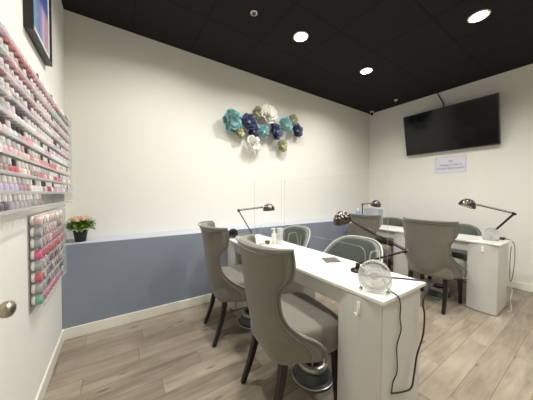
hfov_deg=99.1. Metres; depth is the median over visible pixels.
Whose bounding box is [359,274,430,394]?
lamp cord
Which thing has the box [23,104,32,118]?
bottle
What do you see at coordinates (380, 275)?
cord
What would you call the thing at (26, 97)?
bottle
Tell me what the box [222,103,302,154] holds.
wall sculpture
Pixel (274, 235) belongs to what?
pump bottle
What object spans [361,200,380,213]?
desk lamp
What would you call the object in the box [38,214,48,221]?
jar
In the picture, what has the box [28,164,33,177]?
bottle
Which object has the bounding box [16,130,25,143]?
bottle
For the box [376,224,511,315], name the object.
desk
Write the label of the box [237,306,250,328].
stool
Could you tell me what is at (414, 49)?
ceiling
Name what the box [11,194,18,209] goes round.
bottle
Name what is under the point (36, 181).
bottle
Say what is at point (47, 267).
jar
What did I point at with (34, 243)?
jar
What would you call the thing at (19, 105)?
bottle
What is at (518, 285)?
baseboard
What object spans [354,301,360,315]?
hook
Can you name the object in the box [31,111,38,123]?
bottle
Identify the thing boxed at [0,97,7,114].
bottle
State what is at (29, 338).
wall
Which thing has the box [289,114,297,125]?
flower
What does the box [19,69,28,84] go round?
bottle
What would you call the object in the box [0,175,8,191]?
bottle
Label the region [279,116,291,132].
flower
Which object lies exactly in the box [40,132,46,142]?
bottle
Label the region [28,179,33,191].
bottle
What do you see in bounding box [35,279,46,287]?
jar
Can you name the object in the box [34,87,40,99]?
bottle
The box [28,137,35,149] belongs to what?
bottle
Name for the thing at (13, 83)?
bottle
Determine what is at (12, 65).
bottle
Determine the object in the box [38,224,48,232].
jar
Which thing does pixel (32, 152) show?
bottle
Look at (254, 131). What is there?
flower
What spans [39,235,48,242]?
jar
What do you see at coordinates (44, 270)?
jar
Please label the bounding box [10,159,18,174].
bottle
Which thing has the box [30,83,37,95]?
bottle
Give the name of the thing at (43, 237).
jar
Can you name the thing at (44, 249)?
jar
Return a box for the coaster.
[322,257,340,262]
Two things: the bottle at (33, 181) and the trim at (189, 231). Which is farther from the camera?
the trim at (189, 231)
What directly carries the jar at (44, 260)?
on the rack
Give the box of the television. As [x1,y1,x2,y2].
[403,92,500,155]
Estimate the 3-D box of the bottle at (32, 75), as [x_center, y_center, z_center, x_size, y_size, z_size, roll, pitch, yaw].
[-1.167,-0.639,1.122,0.032,0.062,0.032,-1,2,-34]
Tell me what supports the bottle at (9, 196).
on the rack
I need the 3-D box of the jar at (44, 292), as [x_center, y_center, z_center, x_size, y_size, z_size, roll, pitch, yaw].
[-1.242,0.524,1.254,0.041,0.052,0.051,-1,2,-34]
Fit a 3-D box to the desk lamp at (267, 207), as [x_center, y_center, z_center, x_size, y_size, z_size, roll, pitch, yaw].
[-0.116,0.222,2.521,0.414,0.373,0.179,0,2,-6]
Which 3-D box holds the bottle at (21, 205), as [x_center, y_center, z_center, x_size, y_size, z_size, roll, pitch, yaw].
[-1.058,0.006,0.968,0.032,0.062,0.032,-1,2,-34]
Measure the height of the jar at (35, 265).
0.052 m
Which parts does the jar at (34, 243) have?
lid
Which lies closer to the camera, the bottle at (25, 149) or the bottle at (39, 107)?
the bottle at (25, 149)
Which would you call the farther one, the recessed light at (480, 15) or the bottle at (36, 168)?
the recessed light at (480, 15)
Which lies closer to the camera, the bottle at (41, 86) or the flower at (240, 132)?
the bottle at (41, 86)
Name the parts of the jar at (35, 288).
lid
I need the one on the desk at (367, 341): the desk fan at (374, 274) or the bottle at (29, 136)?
the desk fan at (374, 274)
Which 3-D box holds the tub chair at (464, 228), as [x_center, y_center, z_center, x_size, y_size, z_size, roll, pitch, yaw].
[2.546,0.731,3.101,0.576,0.809,0.526,1,2,19]
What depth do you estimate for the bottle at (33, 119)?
1.13 m
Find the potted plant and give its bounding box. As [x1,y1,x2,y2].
[63,215,95,241]
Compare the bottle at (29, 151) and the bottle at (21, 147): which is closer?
the bottle at (21, 147)
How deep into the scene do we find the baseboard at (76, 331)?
2.10 m
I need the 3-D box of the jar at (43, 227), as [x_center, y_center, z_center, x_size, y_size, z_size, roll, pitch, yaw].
[-1.240,0.166,1.244,0.041,0.052,0.051,-1,2,-34]
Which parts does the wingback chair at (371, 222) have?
seat, leg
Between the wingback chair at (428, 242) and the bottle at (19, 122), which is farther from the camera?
the wingback chair at (428, 242)
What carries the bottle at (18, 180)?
on the rack
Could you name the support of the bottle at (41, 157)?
on the rack
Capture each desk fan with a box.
[229,229,237,238]
[359,262,389,293]
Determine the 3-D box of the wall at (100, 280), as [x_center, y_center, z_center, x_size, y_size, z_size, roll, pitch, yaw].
[0.212,0.730,3.256,4.686,0.774,0.300,-1,2,-34]
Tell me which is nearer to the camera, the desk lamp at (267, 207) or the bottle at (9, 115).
the bottle at (9, 115)
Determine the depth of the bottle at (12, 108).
0.91 m
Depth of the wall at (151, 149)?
2.62 m
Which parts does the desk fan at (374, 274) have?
motor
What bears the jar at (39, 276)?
on the rack
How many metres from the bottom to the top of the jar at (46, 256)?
0.052 m
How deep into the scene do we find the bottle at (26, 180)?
1.05 m
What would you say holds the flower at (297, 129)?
on the wall sculpture
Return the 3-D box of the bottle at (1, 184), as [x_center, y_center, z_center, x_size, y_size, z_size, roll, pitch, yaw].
[-0.944,-0.059,0.794,0.032,0.062,0.032,-1,2,-34]
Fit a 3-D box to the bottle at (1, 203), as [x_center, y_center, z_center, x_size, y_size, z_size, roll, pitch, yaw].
[-0.945,0.012,0.796,0.032,0.062,0.032,-1,2,-34]
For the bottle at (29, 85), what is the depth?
1.08 m
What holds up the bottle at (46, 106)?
on the rack
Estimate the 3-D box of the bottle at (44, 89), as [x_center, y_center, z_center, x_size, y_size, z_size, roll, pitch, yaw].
[-1.282,-0.645,1.295,0.032,0.062,0.032,-1,2,-34]
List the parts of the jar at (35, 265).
lid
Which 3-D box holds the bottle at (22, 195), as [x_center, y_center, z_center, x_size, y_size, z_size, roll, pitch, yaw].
[-1.086,0.005,1.010,0.032,0.062,0.032,-1,2,-34]
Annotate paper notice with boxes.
[435,154,466,173]
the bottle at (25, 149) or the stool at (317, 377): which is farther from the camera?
the stool at (317, 377)
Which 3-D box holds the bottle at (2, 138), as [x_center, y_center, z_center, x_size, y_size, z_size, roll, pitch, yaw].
[-0.971,-0.203,0.833,0.032,0.062,0.032,-1,2,-34]
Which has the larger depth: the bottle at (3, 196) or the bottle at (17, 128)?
the bottle at (17, 128)
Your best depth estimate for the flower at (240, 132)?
2.93 m
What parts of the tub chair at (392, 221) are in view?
seat, backrest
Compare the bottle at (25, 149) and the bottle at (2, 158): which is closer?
the bottle at (2, 158)
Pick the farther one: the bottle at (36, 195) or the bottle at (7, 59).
the bottle at (36, 195)
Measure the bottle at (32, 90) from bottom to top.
0.062 m
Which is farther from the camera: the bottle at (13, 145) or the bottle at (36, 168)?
the bottle at (36, 168)
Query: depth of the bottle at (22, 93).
0.99 m
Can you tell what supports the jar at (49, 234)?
on the rack
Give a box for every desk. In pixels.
[228,234,426,399]
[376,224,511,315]
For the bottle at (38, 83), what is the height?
0.062 m
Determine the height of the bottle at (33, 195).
0.062 m
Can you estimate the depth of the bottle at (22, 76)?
0.99 m
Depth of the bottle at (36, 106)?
1.17 m
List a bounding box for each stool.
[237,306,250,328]
[291,359,332,391]
[425,283,453,299]
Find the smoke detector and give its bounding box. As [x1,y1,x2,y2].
[250,10,257,15]
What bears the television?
attached to the wall at (499, 176)
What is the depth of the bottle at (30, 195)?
1.10 m
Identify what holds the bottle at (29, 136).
on the rack
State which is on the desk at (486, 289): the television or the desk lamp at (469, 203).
the desk lamp at (469, 203)
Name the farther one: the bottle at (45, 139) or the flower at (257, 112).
the flower at (257, 112)
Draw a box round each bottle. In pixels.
[0,17,5,36]
[0,37,5,56]
[0,44,10,62]
[0,57,6,75]
[0,63,11,81]
[0,77,6,95]
[0,82,11,99]
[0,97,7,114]
[0,116,7,134]
[0,136,7,153]
[0,156,8,172]
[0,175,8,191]
[0,179,3,191]
[0,194,9,210]
[0,196,3,211]
[1,25,10,44]
[1,101,12,118]
[1,120,12,136]
[2,139,13,155]
[4,157,13,173]
[5,51,15,69]
[6,33,15,51]
[6,87,16,104]
[6,106,17,122]
[6,176,13,191]
[6,194,14,209]
[7,70,16,86]
[7,123,17,139]
[7,141,17,156]
[10,41,20,57]
[10,58,20,74]
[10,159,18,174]
[11,75,20,91]
[11,92,21,108]
[11,109,21,125]
[11,177,18,191]
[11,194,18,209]
[12,127,21,141]
[12,144,22,158]
[14,47,24,63]
[14,64,24,79]
[15,80,24,95]
[15,97,25,111]
[16,113,25,127]
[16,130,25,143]
[16,161,22,175]
[16,177,22,191]
[16,194,23,208]
[17,146,26,159]
[17,162,26,175]
[19,53,27,68]
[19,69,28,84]
[19,85,28,99]
[20,101,28,115]
[20,116,29,130]
[20,132,29,145]
[21,148,29,161]
[21,163,29,176]
[21,178,26,191]
[21,194,27,207]
[23,74,31,88]
[23,89,31,103]
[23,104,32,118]
[24,119,32,132]
[24,135,32,147]
[24,150,33,162]
[25,59,31,73]
[25,179,30,191]
[25,194,30,207]
[26,64,34,77]
[27,93,35,106]
[27,108,35,121]
[27,122,35,135]
[28,79,34,92]
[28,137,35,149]
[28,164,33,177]
[28,166,36,177]
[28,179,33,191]
[29,151,36,163]
[29,194,34,206]
[30,69,37,82]
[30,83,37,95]
[31,97,37,109]
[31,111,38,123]
[31,125,38,137]
[31,139,38,151]
[32,153,39,164]
[32,180,36,191]
[32,194,37,205]
[33,73,40,85]
[33,167,39,178]
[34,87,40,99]
[34,100,40,112]
[34,114,41,126]
[34,127,41,139]
[34,141,41,152]
[35,154,41,165]
[35,180,39,191]
[35,194,39,205]
[36,77,42,89]
[36,90,42,102]
[37,104,43,115]
[37,117,43,128]
[38,155,44,166]
[38,168,44,179]
[38,181,42,191]
[38,194,42,205]
[39,94,45,105]
[40,81,45,92]
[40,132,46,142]
[40,144,46,155]
[42,97,47,108]
[271,228,276,243]
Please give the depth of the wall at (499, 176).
3.28 m
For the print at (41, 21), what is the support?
attached to the picture frame at (37, 14)
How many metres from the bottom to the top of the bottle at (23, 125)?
0.062 m
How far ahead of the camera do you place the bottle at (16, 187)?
0.92 m
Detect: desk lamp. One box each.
[237,203,274,234]
[333,211,408,273]
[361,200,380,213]
[458,198,516,238]
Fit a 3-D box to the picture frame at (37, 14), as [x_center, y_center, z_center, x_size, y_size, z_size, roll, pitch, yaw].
[-1.298,-1.218,1.293,0.036,0.710,0.410,-1,2,-34]
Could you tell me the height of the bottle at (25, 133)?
0.062 m
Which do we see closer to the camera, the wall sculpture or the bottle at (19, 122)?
the bottle at (19, 122)
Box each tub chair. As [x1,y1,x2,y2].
[277,225,309,247]
[323,235,382,268]
[376,217,402,264]
[428,223,483,283]
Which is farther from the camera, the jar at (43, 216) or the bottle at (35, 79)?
the jar at (43, 216)
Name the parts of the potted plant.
pot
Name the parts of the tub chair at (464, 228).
seat, backrest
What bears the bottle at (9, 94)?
on the rack
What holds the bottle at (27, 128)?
on the rack
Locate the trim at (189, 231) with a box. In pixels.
[63,218,332,244]
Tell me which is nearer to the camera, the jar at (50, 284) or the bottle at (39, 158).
the bottle at (39, 158)
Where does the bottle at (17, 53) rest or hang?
on the rack
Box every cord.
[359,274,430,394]
[380,275,401,392]
[507,239,514,281]
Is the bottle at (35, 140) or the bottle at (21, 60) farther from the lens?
the bottle at (35, 140)
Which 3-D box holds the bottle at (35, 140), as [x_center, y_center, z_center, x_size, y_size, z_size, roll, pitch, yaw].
[-1.200,-0.285,1.177,0.032,0.062,0.032,-1,2,-34]
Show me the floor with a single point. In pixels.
(466, 353)
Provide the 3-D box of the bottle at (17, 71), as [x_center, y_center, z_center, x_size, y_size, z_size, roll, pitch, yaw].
[-1.055,-0.563,0.953,0.032,0.062,0.032,-1,2,-34]
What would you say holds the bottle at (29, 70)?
on the rack
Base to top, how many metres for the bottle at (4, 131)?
0.062 m
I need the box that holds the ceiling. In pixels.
[61,0,532,113]
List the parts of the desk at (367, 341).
door, drawer, drawer, door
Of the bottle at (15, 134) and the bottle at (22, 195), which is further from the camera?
the bottle at (22, 195)
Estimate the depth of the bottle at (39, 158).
1.22 m
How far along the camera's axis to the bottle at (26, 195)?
1.05 m
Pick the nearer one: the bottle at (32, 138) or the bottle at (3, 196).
the bottle at (3, 196)
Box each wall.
[0,0,66,399]
[51,9,369,238]
[61,217,381,328]
[368,64,532,284]
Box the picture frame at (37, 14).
[23,0,51,66]
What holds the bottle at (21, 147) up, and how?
on the rack
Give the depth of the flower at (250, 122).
2.96 m
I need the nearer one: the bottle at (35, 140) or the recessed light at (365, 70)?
the bottle at (35, 140)
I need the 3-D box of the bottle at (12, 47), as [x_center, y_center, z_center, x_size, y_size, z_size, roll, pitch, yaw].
[-1.027,-0.633,0.910,0.032,0.062,0.032,-1,2,-34]
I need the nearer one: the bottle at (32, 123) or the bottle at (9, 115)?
the bottle at (9, 115)
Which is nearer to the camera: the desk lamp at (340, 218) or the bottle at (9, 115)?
the bottle at (9, 115)
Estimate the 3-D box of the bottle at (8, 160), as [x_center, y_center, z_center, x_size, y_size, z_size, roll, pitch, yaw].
[-1.001,-0.133,0.880,0.032,0.062,0.032,-1,2,-34]
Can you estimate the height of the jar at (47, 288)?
0.052 m
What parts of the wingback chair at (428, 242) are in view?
leg, leg, backrest, seat, leg, leg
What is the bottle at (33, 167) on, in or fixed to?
on the rack
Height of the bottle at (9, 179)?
0.062 m
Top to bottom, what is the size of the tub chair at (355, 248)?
0.809 m
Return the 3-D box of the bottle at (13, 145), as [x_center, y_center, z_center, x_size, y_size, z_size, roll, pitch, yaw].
[-1.028,-0.206,0.919,0.032,0.062,0.032,-1,2,-34]
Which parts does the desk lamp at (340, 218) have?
lamp shade, arm, arm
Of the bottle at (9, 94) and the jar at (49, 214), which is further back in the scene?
the jar at (49, 214)
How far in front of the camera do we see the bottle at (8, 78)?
0.87 m
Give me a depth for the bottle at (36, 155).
1.18 m
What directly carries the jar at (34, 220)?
on the rack
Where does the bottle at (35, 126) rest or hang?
on the rack
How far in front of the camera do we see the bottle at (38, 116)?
1.21 m
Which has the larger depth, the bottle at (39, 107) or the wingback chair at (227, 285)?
the wingback chair at (227, 285)
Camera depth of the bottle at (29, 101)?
1.08 m
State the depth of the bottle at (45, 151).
1.30 m
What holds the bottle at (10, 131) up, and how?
on the rack
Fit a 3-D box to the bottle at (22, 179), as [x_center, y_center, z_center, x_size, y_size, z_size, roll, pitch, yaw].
[-1.087,-0.066,1.010,0.032,0.062,0.032,-1,2,-34]
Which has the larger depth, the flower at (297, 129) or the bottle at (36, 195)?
the flower at (297, 129)
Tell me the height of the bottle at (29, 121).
0.062 m
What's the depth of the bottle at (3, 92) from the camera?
0.83 m
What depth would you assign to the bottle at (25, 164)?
1.05 m
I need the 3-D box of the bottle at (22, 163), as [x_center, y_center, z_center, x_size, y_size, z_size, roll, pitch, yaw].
[-1.085,-0.137,1.006,0.032,0.062,0.032,-1,2,-34]
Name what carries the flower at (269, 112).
on the wall sculpture
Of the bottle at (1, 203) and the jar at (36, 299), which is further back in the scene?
the jar at (36, 299)
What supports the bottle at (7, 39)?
on the rack
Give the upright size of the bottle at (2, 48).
0.062 m
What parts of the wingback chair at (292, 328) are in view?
leg, leg, backrest, seat, leg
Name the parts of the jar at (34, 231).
lid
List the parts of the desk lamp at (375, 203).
lamp shade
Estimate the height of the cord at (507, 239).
0.451 m
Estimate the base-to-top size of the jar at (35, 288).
0.052 m
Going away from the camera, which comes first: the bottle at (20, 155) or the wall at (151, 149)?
the bottle at (20, 155)
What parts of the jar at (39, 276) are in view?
lid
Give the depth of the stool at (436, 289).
2.67 m
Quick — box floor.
[43,259,532,399]
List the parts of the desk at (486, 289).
drawer, door, drawer, door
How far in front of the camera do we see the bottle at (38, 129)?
1.22 m
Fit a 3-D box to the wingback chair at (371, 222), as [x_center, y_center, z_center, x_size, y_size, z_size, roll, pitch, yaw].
[1.415,0.655,3.194,0.572,0.942,0.572,-1,2,-34]
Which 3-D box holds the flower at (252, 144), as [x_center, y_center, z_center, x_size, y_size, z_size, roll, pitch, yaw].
[-0.174,-0.733,3.018,0.260,0.251,0.113,-1,2,-34]
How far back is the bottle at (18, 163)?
0.96 m
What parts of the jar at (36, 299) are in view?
lid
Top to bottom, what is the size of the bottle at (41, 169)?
0.062 m
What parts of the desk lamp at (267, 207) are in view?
lamp shade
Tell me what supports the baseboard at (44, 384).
attached to the wall at (29, 338)
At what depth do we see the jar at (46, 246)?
1.30 m
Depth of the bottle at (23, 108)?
1.00 m
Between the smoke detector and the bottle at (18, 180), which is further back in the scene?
the smoke detector
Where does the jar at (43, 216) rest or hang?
on the rack
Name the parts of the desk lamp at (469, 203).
lamp shade, arm, arm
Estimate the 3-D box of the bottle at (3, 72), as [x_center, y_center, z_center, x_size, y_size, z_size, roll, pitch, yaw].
[-0.970,-0.488,0.827,0.032,0.062,0.032,-1,2,-34]
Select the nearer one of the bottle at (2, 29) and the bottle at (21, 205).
the bottle at (2, 29)
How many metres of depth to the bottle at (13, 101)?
0.91 m
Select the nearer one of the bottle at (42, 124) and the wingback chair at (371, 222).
the bottle at (42, 124)
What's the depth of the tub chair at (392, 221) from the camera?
3.87 m
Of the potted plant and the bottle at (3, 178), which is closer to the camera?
the bottle at (3, 178)
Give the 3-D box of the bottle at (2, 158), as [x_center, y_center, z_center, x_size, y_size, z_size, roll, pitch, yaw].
[-0.973,-0.132,0.837,0.032,0.062,0.032,-1,2,-34]
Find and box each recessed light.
[293,31,308,41]
[360,68,372,73]
[467,9,490,22]
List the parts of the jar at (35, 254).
lid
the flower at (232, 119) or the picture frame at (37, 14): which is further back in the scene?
the flower at (232, 119)
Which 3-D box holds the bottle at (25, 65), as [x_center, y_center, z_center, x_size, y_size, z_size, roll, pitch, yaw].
[-1.112,-0.637,1.039,0.032,0.062,0.032,-1,2,-34]
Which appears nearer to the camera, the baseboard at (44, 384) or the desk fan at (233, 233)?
the baseboard at (44, 384)
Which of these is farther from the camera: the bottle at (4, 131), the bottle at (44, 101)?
the bottle at (44, 101)
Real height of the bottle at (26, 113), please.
0.062 m
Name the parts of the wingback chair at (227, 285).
leg, leg, backrest, seat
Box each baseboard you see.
[35,330,63,399]
[62,293,216,339]
[391,256,532,291]
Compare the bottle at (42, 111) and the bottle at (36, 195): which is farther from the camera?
the bottle at (42, 111)
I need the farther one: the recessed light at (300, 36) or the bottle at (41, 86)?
the recessed light at (300, 36)
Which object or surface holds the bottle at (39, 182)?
on the rack
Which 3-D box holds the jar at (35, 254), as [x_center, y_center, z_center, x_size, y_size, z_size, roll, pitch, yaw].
[-1.204,0.287,1.192,0.041,0.052,0.051,-1,2,-34]
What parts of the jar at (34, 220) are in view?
lid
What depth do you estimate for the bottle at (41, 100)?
1.25 m
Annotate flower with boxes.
[222,108,241,132]
[235,128,245,138]
[241,113,257,129]
[245,135,260,154]
[248,125,260,136]
[252,106,261,120]
[259,124,269,136]
[261,103,278,122]
[270,122,281,139]
[277,139,287,151]
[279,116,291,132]
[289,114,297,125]
[292,123,302,137]
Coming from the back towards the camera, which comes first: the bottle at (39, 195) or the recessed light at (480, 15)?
the recessed light at (480, 15)
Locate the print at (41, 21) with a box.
[34,0,48,53]
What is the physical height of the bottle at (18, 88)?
0.062 m
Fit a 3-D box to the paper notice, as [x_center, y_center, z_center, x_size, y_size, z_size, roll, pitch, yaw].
[2.839,-0.549,3.510,0.003,0.267,0.403,-1,2,-34]
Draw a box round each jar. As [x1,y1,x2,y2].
[29,216,42,225]
[30,227,42,236]
[30,238,42,248]
[30,250,43,259]
[30,261,43,271]
[31,272,43,282]
[31,283,43,293]
[31,294,43,305]
[34,215,45,223]
[34,226,45,234]
[34,236,46,244]
[35,247,46,255]
[35,258,46,266]
[35,268,46,277]
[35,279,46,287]
[35,290,47,298]
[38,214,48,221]
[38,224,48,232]
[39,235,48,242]
[41,213,51,220]
[43,245,49,252]
[43,255,49,263]
[43,265,49,273]
[44,233,51,240]
[44,275,49,283]
[44,286,49,294]
[47,282,52,289]
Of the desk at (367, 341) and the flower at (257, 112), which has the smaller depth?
the desk at (367, 341)
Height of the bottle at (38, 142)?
0.062 m
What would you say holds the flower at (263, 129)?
on the wall sculpture
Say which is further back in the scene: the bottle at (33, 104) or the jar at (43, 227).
the jar at (43, 227)
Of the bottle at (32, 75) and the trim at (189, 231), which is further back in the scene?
the trim at (189, 231)
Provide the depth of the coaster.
1.64 m
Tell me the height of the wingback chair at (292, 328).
0.942 m
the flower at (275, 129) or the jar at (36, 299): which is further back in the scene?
the flower at (275, 129)
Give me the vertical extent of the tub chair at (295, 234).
0.809 m
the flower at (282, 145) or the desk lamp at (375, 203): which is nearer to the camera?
the flower at (282, 145)
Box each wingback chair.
[198,221,247,347]
[235,233,337,399]
[346,213,390,271]
[402,217,466,314]
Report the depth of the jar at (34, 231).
1.18 m
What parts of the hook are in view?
plate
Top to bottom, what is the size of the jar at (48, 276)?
0.052 m
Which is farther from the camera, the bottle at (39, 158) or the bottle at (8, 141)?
the bottle at (39, 158)

